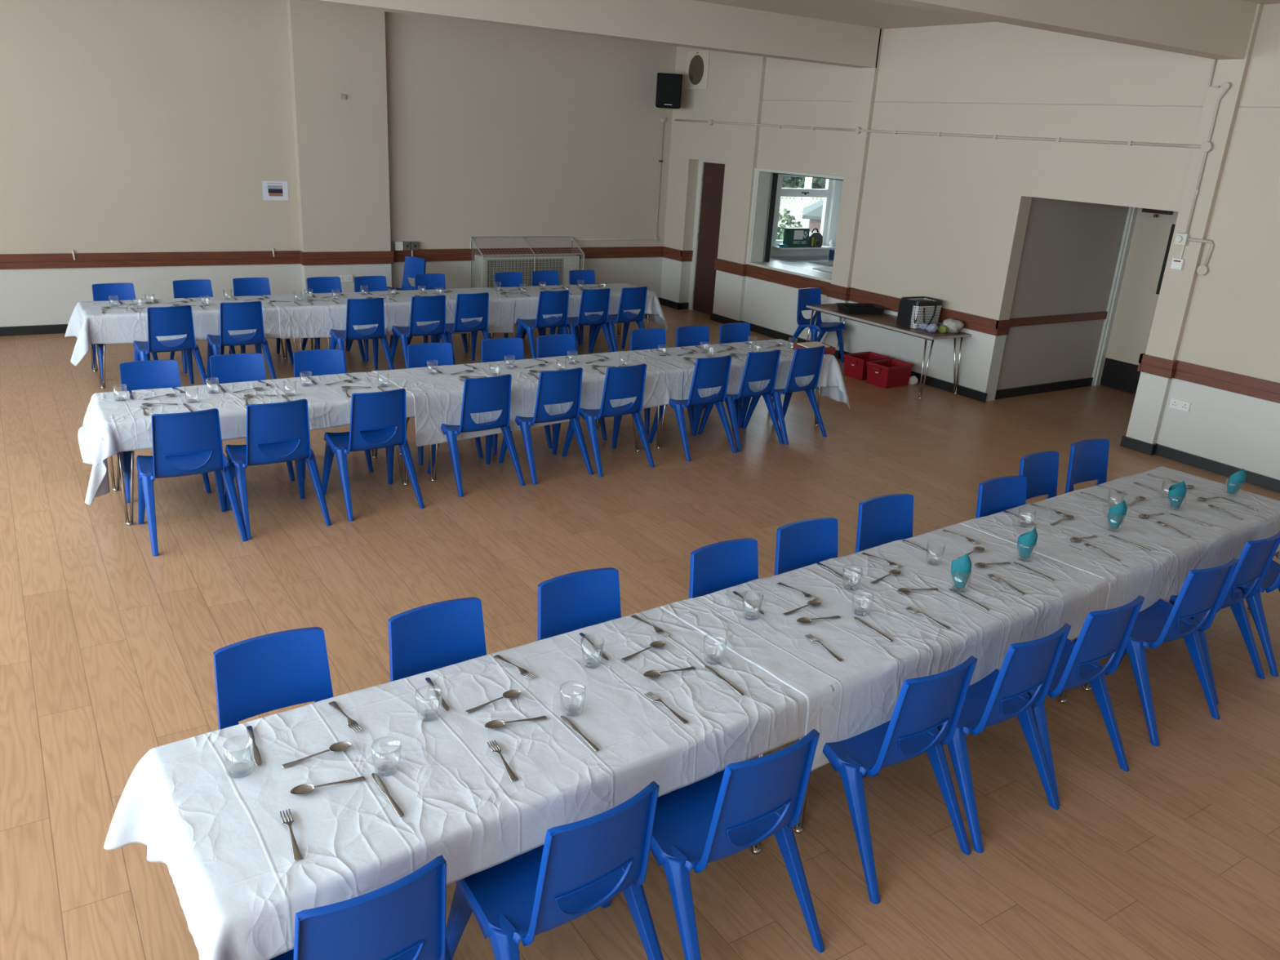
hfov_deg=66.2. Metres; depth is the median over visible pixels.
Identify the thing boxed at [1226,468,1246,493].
paper napkin
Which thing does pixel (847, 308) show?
tray
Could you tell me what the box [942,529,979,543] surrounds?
fork
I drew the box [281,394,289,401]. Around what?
knife
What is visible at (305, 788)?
spoon
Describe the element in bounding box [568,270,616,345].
plastic chair
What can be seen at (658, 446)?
folding table
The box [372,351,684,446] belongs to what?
tablecloth
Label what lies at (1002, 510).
knife
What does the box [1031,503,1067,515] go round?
fork
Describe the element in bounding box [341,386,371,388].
spoon
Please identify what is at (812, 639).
fork
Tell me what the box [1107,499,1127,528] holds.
paper napkin
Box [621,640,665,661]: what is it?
spoon
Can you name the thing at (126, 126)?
wall
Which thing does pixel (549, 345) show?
plastic chair
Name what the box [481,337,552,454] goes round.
plastic chair
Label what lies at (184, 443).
plastic chair
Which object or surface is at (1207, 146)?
conduit
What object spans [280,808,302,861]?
fork
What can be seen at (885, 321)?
side table
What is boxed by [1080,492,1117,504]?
knife
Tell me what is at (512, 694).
spoon
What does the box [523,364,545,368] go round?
spoon
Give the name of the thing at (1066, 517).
spoon
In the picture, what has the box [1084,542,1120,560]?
fork
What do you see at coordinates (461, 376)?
spoon
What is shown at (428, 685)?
glass tumbler
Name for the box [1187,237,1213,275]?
conduit
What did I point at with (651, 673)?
spoon
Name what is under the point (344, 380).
spoon
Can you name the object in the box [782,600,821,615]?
spoon
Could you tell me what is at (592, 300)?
plastic chair
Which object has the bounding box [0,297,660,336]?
baseboard
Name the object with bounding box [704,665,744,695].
knife
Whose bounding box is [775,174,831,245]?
window
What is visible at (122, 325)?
tablecloth
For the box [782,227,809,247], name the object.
box
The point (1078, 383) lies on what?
baseboard
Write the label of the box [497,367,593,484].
plastic chair
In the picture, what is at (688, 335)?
plastic chair
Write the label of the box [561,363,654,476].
plastic chair
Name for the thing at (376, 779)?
knife
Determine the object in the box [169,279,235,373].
plastic chair
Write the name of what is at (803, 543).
plastic chair
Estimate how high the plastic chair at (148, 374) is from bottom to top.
0.794 m
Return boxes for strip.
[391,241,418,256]
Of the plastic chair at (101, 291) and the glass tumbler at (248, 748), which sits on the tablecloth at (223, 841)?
the glass tumbler at (248, 748)
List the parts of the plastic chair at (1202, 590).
leg, leg, seat, backrest, leg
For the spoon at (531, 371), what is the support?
on the tablecloth at (437, 397)
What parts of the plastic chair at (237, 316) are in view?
leg, leg, seat, backrest, leg, leg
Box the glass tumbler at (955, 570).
[950,569,972,592]
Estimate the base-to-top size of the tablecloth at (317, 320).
0.378 m
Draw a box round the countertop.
[769,255,833,274]
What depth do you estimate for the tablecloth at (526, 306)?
11.10 m
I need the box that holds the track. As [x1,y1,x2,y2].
[762,172,843,262]
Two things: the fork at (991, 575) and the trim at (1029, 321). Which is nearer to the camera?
the fork at (991, 575)
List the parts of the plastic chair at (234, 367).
backrest, leg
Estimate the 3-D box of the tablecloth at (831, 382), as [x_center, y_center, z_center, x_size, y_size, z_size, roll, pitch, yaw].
[0.825,-0.852,8.493,2.037,0.488,0.982,-10,24,-34]
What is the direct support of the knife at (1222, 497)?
on the tablecloth at (1161, 572)
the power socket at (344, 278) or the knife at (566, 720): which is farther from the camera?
the power socket at (344, 278)
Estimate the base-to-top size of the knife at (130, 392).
0.006 m
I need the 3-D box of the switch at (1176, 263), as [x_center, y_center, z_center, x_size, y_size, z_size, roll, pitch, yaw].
[4.471,-1.848,8.135,0.036,0.200,0.092,-9,23,-32]
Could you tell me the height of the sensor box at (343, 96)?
0.055 m
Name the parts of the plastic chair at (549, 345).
backrest, leg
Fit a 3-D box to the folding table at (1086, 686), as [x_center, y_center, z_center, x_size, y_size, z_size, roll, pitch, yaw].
[2.681,0.477,5.341,1.828,0.645,0.676,-10,24,-34]
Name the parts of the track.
rail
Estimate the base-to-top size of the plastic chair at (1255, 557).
0.794 m
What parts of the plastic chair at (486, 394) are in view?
leg, leg, seat, backrest, leg, leg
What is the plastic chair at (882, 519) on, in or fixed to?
on the floor
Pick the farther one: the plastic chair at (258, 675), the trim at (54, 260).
the trim at (54, 260)
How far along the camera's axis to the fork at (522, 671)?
3.32 m
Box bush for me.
[776,208,803,239]
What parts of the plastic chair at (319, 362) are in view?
leg, backrest, leg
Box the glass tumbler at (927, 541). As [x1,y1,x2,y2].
[926,541,946,565]
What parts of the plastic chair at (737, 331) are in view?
backrest, leg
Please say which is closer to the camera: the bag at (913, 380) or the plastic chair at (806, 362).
the plastic chair at (806, 362)
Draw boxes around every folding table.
[89,337,302,388]
[109,444,408,525]
[311,333,493,350]
[399,417,639,481]
[489,313,648,338]
[656,386,820,448]
[748,753,764,854]
[793,640,1073,833]
[1082,606,1249,691]
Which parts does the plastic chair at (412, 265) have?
seat, backrest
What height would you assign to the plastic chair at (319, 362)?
0.794 m
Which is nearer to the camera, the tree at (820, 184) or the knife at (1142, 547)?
the knife at (1142, 547)
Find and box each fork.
[139,405,147,415]
[172,386,186,394]
[257,380,273,386]
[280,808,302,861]
[328,701,363,733]
[345,373,358,380]
[487,740,518,781]
[493,654,535,679]
[631,614,669,636]
[644,691,688,724]
[777,582,817,599]
[804,634,843,661]
[861,552,902,568]
[905,606,950,629]
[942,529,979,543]
[987,573,1026,594]
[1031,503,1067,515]
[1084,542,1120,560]
[1093,484,1128,495]
[1147,473,1179,483]
[1156,520,1191,537]
[1208,504,1243,519]
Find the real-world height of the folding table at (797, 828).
0.645 m
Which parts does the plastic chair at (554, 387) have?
leg, leg, seat, leg, backrest, leg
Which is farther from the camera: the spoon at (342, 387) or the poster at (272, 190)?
the poster at (272, 190)
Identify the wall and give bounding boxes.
[0,0,676,326]
[660,3,1279,479]
[769,173,843,256]
[996,196,1128,390]
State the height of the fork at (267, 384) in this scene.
0.012 m
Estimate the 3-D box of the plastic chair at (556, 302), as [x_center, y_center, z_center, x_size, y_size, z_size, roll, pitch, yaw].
[-1.014,-1.647,10.448,0.508,0.794,0.550,-10,24,-34]
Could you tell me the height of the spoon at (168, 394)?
0.011 m
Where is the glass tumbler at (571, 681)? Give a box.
[560,680,586,716]
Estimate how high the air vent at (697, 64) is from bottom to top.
0.480 m
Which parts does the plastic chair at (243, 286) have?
leg, backrest, leg, leg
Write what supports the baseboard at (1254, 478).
attached to the wall at (944, 218)
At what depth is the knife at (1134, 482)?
5.59 m
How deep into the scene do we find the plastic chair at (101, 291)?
9.06 m
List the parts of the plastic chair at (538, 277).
leg, backrest, leg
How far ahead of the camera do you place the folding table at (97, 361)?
8.62 m
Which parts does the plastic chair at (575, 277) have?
leg, backrest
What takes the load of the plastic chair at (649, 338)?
on the floor
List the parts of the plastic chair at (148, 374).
leg, leg, backrest, leg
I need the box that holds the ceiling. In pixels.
[693,0,1279,29]
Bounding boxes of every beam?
[292,0,881,67]
[871,0,1257,59]
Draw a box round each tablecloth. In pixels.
[64,295,300,365]
[77,371,414,505]
[103,597,834,959]
[263,287,515,338]
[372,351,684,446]
[490,283,667,329]
[622,338,849,408]
[661,515,1128,771]
[960,466,1279,611]
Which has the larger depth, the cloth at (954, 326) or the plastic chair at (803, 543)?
the cloth at (954, 326)
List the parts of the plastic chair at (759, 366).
leg, leg, leg, seat, backrest, leg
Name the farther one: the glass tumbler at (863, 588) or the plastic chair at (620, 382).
the plastic chair at (620, 382)
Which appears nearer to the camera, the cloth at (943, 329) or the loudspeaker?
the cloth at (943, 329)
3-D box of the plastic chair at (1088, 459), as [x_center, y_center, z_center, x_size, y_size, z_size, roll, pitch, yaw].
[2.796,0.202,5.916,0.508,0.794,0.550,-8,23,-30]
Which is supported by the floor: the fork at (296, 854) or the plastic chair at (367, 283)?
the plastic chair at (367, 283)
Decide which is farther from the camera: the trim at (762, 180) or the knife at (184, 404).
the trim at (762, 180)
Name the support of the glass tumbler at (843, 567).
on the tablecloth at (867, 684)
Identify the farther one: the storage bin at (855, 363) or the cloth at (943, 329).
the storage bin at (855, 363)
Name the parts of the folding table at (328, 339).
leg, leg, leg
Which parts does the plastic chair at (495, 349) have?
leg, backrest, leg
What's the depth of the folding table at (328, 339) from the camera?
10.14 m
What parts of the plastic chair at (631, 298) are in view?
leg, leg, seat, leg, backrest, leg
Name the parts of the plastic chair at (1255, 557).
leg, seat, backrest, leg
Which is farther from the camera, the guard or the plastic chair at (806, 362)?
the guard
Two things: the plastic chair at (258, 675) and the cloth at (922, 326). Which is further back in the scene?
the cloth at (922, 326)
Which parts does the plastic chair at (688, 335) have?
backrest, leg, leg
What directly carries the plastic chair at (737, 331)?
on the floor
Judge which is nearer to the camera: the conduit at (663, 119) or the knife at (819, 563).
the knife at (819, 563)
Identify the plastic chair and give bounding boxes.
[91,283,158,381]
[119,360,211,502]
[133,305,208,384]
[136,408,247,555]
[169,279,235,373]
[206,301,276,381]
[209,353,294,480]
[213,626,333,729]
[225,399,331,539]
[228,277,293,364]
[269,854,451,959]
[293,349,373,479]
[302,276,364,360]
[321,388,424,521]
[329,297,394,373]
[346,275,408,361]
[386,256,426,290]
[387,596,486,681]
[388,294,454,368]
[407,342,483,465]
[408,273,467,352]
[426,373,524,497]
[435,292,490,364]
[445,781,663,959]
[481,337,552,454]
[488,271,542,338]
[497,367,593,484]
[515,289,568,358]
[524,271,580,344]
[537,333,607,439]
[537,567,621,640]
[556,288,613,355]
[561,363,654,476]
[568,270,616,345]
[589,286,647,352]
[600,728,824,959]
[630,328,693,435]
[648,355,736,461]
[675,325,737,422]
[688,537,758,598]
[697,349,783,451]
[702,322,777,422]
[742,345,826,444]
[773,516,838,575]
[789,288,844,362]
[822,655,977,904]
[855,493,913,552]
[871,622,1071,853]
[975,475,1077,643]
[1018,450,1058,499]
[1026,595,1145,806]
[1065,438,1109,493]
[1075,557,1239,746]
[1110,530,1279,705]
[1236,560,1279,676]
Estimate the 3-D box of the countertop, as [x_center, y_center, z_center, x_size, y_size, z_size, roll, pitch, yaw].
[2.950,-2.693,12.805,1.770,0.048,3.100,-9,23,-32]
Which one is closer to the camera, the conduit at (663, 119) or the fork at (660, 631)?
the fork at (660, 631)
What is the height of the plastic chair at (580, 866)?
0.794 m
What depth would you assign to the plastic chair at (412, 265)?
12.01 m
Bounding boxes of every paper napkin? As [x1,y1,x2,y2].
[951,553,971,587]
[1017,526,1037,557]
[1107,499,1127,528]
[1168,480,1186,507]
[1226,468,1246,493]
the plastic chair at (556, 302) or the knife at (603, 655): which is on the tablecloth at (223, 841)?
the knife at (603, 655)
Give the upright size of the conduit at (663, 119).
1.685 m
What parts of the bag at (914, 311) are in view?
black panel, lid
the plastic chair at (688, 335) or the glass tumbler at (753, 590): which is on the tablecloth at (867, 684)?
the glass tumbler at (753, 590)
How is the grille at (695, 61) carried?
attached to the air vent at (697, 64)
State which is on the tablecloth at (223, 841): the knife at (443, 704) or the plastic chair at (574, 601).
the knife at (443, 704)
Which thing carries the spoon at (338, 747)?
on the tablecloth at (223, 841)
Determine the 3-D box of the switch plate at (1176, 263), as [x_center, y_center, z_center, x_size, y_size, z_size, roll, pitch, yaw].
[4.469,-1.796,8.154,0.035,0.090,0.092,-9,23,-32]
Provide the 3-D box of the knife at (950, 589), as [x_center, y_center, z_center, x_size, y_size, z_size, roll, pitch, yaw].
[1.361,0.493,4.065,0.020,0.006,0.213,-8,22,-29]
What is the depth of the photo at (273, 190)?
11.24 m
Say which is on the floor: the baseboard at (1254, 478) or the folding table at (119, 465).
the folding table at (119, 465)
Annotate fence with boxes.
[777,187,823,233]
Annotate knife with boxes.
[128,391,133,399]
[182,403,192,412]
[216,383,225,391]
[246,725,262,766]
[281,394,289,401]
[307,376,316,384]
[371,773,404,817]
[425,677,448,711]
[560,715,599,751]
[578,632,608,660]
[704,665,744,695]
[732,591,764,614]
[816,562,852,582]
[853,616,893,641]
[902,539,940,556]
[948,588,989,610]
[1001,510,1036,524]
[1013,561,1054,581]
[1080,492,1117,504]
[1109,534,1151,551]
[1133,482,1168,494]
[1169,513,1212,526]
[1222,497,1257,510]
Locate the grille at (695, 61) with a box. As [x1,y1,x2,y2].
[688,54,703,84]
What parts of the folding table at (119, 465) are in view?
leg, leg, leg, leg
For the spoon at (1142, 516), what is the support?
on the tablecloth at (1161, 572)
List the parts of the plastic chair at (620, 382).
leg, leg, seat, leg, backrest, leg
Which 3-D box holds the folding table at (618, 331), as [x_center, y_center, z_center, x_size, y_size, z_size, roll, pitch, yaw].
[-0.793,-1.864,11.320,1.828,0.645,0.676,-9,23,-32]
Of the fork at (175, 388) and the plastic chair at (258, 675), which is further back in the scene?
the fork at (175, 388)
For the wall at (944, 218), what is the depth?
9.54 m
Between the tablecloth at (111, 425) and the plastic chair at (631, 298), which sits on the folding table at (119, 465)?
the tablecloth at (111, 425)
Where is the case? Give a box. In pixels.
[808,227,822,247]
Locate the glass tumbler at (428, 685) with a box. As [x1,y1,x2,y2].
[414,684,442,721]
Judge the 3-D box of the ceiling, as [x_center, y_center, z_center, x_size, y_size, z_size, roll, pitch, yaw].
[0.439,-2.632,3.656,12.700,0.200,17.880,-9,23,-32]
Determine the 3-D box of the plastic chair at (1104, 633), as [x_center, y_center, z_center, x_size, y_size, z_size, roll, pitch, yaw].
[1.719,0.793,4.063,0.508,0.794,0.550,-9,23,-32]
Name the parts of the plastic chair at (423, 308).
leg, leg, seat, backrest, leg, leg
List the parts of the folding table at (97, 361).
leg, leg, leg, leg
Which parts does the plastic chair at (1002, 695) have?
leg, seat, backrest, leg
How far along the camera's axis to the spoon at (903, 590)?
4.11 m
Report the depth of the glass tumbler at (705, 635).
3.45 m
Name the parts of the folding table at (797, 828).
leg, leg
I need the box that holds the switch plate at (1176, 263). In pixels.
[1170,257,1185,270]
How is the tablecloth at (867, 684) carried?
on the folding table at (797, 828)
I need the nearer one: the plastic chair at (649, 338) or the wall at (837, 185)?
the plastic chair at (649, 338)
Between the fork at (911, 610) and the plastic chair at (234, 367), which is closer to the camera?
the fork at (911, 610)
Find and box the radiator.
[474,253,579,288]
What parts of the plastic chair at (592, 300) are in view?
leg, leg, seat, leg, backrest, leg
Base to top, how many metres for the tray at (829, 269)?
0.019 m
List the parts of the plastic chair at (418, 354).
leg, backrest, leg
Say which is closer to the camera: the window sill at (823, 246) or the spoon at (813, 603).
the spoon at (813, 603)
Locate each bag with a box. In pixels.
[896,296,942,328]
[908,375,918,384]
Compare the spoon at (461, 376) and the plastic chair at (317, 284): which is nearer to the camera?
the spoon at (461, 376)
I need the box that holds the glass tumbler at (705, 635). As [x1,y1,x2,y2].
[703,635,726,665]
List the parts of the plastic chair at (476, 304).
leg, leg, seat, backrest, leg, leg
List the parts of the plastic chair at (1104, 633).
leg, seat, backrest, leg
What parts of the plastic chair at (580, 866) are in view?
leg, leg, seat, backrest, leg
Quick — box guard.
[470,235,584,288]
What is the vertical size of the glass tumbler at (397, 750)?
0.084 m
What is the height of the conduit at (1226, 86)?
1.168 m
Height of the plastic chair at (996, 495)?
0.794 m
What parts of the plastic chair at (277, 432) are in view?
leg, leg, seat, backrest, leg, leg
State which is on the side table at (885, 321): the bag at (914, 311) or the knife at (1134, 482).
the bag at (914, 311)
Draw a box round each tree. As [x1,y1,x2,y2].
[782,176,817,188]
[799,177,826,189]
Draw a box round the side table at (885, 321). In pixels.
[806,303,970,399]
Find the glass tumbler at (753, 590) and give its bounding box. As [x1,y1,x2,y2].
[742,590,764,620]
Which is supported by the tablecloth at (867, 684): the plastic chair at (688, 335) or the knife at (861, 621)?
the knife at (861, 621)
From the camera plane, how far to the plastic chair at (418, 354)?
7.44 m
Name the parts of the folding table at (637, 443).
leg, leg, leg, leg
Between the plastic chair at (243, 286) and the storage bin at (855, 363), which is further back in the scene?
the storage bin at (855, 363)
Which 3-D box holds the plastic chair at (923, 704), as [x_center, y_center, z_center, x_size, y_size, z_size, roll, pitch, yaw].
[0.870,0.936,3.512,0.508,0.794,0.550,-10,23,-33]
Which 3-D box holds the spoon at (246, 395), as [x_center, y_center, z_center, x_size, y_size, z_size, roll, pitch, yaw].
[-2.442,-0.543,6.306,0.198,0.011,0.044,-6,22,-26]
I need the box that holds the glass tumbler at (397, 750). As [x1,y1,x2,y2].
[371,736,400,775]
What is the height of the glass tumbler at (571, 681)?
0.087 m
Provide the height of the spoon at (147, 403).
0.011 m
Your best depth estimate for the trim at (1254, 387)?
9.91 m
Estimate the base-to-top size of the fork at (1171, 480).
0.012 m
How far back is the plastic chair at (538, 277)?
11.51 m
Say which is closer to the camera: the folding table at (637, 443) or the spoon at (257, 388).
the spoon at (257, 388)
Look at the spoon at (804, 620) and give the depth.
3.80 m
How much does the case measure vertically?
0.267 m
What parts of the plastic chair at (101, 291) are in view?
leg, leg, backrest, leg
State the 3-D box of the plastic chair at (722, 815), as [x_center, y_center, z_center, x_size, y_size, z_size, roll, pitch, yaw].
[0.247,1.068,3.032,0.508,0.794,0.550,-11,24,-35]
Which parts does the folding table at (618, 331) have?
leg, leg, leg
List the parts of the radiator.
access panel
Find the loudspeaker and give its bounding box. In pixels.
[655,72,682,108]
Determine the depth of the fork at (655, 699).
3.16 m
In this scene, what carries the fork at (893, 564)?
on the tablecloth at (867, 684)
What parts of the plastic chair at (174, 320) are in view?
leg, leg, seat, backrest, leg, leg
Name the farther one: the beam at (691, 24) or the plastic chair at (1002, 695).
the beam at (691, 24)
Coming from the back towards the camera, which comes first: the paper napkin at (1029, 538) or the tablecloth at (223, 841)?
the paper napkin at (1029, 538)
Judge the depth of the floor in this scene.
4.76 m
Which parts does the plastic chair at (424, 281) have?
leg, leg, backrest, leg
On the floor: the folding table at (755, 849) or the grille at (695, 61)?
the folding table at (755, 849)
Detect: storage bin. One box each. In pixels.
[843,351,890,380]
[866,358,914,388]
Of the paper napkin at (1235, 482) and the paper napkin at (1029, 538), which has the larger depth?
the paper napkin at (1235, 482)
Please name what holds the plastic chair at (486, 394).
on the floor
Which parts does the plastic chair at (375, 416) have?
leg, leg, seat, backrest, leg, leg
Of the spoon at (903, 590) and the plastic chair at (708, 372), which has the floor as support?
the plastic chair at (708, 372)
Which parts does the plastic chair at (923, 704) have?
leg, seat, backrest, leg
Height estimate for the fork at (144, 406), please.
0.012 m
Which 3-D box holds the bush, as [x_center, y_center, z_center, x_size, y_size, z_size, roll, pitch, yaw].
[3.133,-5.525,23.245,1.851,1.839,1.462,-9,23,-32]
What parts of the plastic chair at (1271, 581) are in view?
seat, leg, backrest, leg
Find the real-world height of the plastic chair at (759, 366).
0.794 m
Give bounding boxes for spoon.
[141,402,177,405]
[142,393,176,399]
[232,386,263,392]
[244,394,276,397]
[281,741,351,768]
[289,776,364,795]
[324,379,352,385]
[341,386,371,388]
[449,369,473,374]
[459,375,486,377]
[465,689,520,713]
[484,715,546,729]
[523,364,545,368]
[528,369,551,372]
[591,364,609,367]
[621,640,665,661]
[643,666,695,678]
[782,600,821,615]
[796,615,840,624]
[870,569,901,583]
[897,587,937,593]
[957,546,984,558]
[974,561,1009,568]
[1050,515,1073,524]
[1070,535,1097,542]
[1127,496,1145,506]
[1138,512,1164,518]
[1186,484,1194,488]
[1196,496,1219,501]
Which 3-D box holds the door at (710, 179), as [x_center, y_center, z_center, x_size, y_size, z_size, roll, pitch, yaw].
[1.007,-3.353,13.680,0.070,2.078,0.816,-9,23,-32]
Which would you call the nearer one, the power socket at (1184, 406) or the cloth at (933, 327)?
the power socket at (1184, 406)
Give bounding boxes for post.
[802,177,812,201]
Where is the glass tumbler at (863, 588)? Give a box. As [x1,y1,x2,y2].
[852,588,873,616]
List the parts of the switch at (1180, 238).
knob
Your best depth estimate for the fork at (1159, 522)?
5.00 m
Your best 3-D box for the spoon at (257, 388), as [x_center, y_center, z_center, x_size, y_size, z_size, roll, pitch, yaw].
[-2.561,-0.588,6.411,0.198,0.011,0.044,-12,25,-37]
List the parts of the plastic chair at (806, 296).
leg, backrest, leg, seat, leg, leg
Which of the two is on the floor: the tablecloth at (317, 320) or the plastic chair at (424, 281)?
the plastic chair at (424, 281)
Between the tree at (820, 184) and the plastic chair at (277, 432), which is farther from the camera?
the tree at (820, 184)
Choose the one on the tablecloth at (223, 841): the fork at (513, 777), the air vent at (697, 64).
the fork at (513, 777)
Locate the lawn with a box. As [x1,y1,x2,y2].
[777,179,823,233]
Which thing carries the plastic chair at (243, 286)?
on the floor
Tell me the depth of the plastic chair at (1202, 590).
4.34 m
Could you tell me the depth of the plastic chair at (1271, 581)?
4.97 m
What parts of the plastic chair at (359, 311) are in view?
leg, leg, seat, backrest, leg, leg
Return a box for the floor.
[0,304,1279,959]
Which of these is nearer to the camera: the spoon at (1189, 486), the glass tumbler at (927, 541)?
the glass tumbler at (927, 541)
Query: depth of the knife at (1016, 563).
4.37 m
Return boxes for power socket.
[338,275,352,282]
[1168,397,1191,412]
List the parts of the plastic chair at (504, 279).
leg, backrest, leg, leg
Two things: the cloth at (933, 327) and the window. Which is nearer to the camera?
the cloth at (933, 327)
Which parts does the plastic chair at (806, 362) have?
leg, leg, leg, seat, backrest, leg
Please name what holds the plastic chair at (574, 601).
on the floor
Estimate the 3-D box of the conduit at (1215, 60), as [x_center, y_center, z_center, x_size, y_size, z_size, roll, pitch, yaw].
[4.530,-3.190,7.703,0.016,0.208,0.088,-9,23,-32]
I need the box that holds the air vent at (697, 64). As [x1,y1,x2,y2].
[684,49,710,88]
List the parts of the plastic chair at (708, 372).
leg, leg, seat, leg, backrest, leg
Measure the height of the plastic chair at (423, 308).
0.794 m
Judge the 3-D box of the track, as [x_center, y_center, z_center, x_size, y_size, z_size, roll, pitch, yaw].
[2.092,-3.190,12.183,0.110,1.150,1.545,-9,23,-32]
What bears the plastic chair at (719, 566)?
on the floor
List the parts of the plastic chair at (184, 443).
leg, leg, seat, backrest, leg, leg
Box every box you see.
[339,93,346,99]
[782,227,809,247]
[792,341,835,354]
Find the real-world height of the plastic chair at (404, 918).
0.794 m
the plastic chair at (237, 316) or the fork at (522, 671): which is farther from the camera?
the plastic chair at (237, 316)
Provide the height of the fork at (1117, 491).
0.012 m
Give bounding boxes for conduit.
[571,117,666,241]
[674,119,1213,152]
[1185,82,1231,233]
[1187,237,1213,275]
[1208,59,1219,88]
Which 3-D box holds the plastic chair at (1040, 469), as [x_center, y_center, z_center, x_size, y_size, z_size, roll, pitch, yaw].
[2.370,0.288,5.598,0.508,0.794,0.550,-10,24,-34]
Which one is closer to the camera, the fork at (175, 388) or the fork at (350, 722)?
the fork at (350, 722)
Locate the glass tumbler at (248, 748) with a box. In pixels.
[224,736,254,777]
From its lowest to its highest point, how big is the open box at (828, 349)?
0.068 m
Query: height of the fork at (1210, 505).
0.012 m
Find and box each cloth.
[919,323,928,329]
[925,323,937,332]
[937,324,948,333]
[942,318,964,333]
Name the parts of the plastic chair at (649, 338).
leg, backrest, leg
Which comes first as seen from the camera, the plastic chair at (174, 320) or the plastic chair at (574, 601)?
the plastic chair at (574, 601)
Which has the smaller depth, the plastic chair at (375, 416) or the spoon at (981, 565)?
the spoon at (981, 565)
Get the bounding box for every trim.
[0,246,663,269]
[662,246,1279,403]
[745,261,831,282]
[746,167,844,262]
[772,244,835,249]
[1009,311,1107,327]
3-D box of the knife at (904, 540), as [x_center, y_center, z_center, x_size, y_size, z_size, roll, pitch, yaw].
[1.306,0.316,4.555,0.020,0.006,0.213,-11,24,-35]
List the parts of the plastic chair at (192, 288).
leg, leg, backrest, leg, leg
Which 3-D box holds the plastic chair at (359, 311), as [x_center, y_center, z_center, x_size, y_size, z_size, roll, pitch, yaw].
[-2.671,-1.369,9.375,0.508,0.794,0.550,-10,23,-33]
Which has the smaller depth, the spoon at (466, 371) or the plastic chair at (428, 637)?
the plastic chair at (428, 637)
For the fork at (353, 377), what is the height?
0.012 m
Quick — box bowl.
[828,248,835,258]
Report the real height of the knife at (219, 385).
0.006 m
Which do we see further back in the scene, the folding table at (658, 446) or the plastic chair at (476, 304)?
the plastic chair at (476, 304)
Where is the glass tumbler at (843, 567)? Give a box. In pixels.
[842,567,862,591]
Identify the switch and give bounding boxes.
[1170,245,1185,270]
[1173,232,1190,245]
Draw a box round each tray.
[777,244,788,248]
[812,266,832,272]
[835,302,886,315]
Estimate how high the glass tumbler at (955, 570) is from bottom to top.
0.091 m
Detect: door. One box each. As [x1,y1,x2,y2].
[688,160,724,314]
[1092,206,1178,394]
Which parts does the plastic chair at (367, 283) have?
leg, leg, backrest, leg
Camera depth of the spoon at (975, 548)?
4.57 m
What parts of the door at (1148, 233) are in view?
frame, kick plate, glazed panel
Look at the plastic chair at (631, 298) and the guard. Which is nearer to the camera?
the plastic chair at (631, 298)
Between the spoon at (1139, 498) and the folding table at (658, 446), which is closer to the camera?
the spoon at (1139, 498)
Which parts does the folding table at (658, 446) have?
leg, leg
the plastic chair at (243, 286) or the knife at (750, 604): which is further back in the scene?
the plastic chair at (243, 286)
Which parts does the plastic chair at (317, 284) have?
leg, leg, backrest, leg, leg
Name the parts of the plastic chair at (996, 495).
backrest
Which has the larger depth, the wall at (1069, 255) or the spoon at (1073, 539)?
the wall at (1069, 255)
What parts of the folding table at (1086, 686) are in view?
leg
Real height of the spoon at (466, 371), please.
0.011 m
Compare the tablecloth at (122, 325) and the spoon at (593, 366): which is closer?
the spoon at (593, 366)
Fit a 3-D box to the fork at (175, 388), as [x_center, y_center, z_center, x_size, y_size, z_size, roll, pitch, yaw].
[-2.966,-0.579,6.314,0.028,0.012,0.200,-15,27,-42]
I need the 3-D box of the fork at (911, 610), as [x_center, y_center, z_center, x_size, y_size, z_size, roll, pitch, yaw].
[1.138,0.542,3.880,0.028,0.012,0.200,-12,25,-37]
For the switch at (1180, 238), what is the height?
0.096 m
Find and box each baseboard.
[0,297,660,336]
[659,297,1279,493]
[995,377,1093,399]
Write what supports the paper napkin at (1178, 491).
in the glass tumbler
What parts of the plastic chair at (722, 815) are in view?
leg, leg, seat, backrest, leg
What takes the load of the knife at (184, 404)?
on the tablecloth at (111, 425)
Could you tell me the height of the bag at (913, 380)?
0.093 m
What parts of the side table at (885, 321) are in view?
leg, leg, rail, edge trim, leg, leg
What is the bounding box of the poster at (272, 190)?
[262,181,288,200]
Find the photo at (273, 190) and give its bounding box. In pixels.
[267,185,283,196]
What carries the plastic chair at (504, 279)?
on the floor
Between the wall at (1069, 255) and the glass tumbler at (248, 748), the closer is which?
the glass tumbler at (248, 748)
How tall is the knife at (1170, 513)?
0.006 m
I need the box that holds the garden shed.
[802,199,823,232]
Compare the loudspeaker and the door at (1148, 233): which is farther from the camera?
the loudspeaker
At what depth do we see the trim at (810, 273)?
12.31 m
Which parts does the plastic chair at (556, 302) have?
leg, leg, seat, backrest, leg, leg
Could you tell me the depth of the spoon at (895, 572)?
4.25 m
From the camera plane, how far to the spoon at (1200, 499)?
5.46 m
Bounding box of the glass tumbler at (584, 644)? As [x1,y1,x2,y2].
[581,635,604,666]

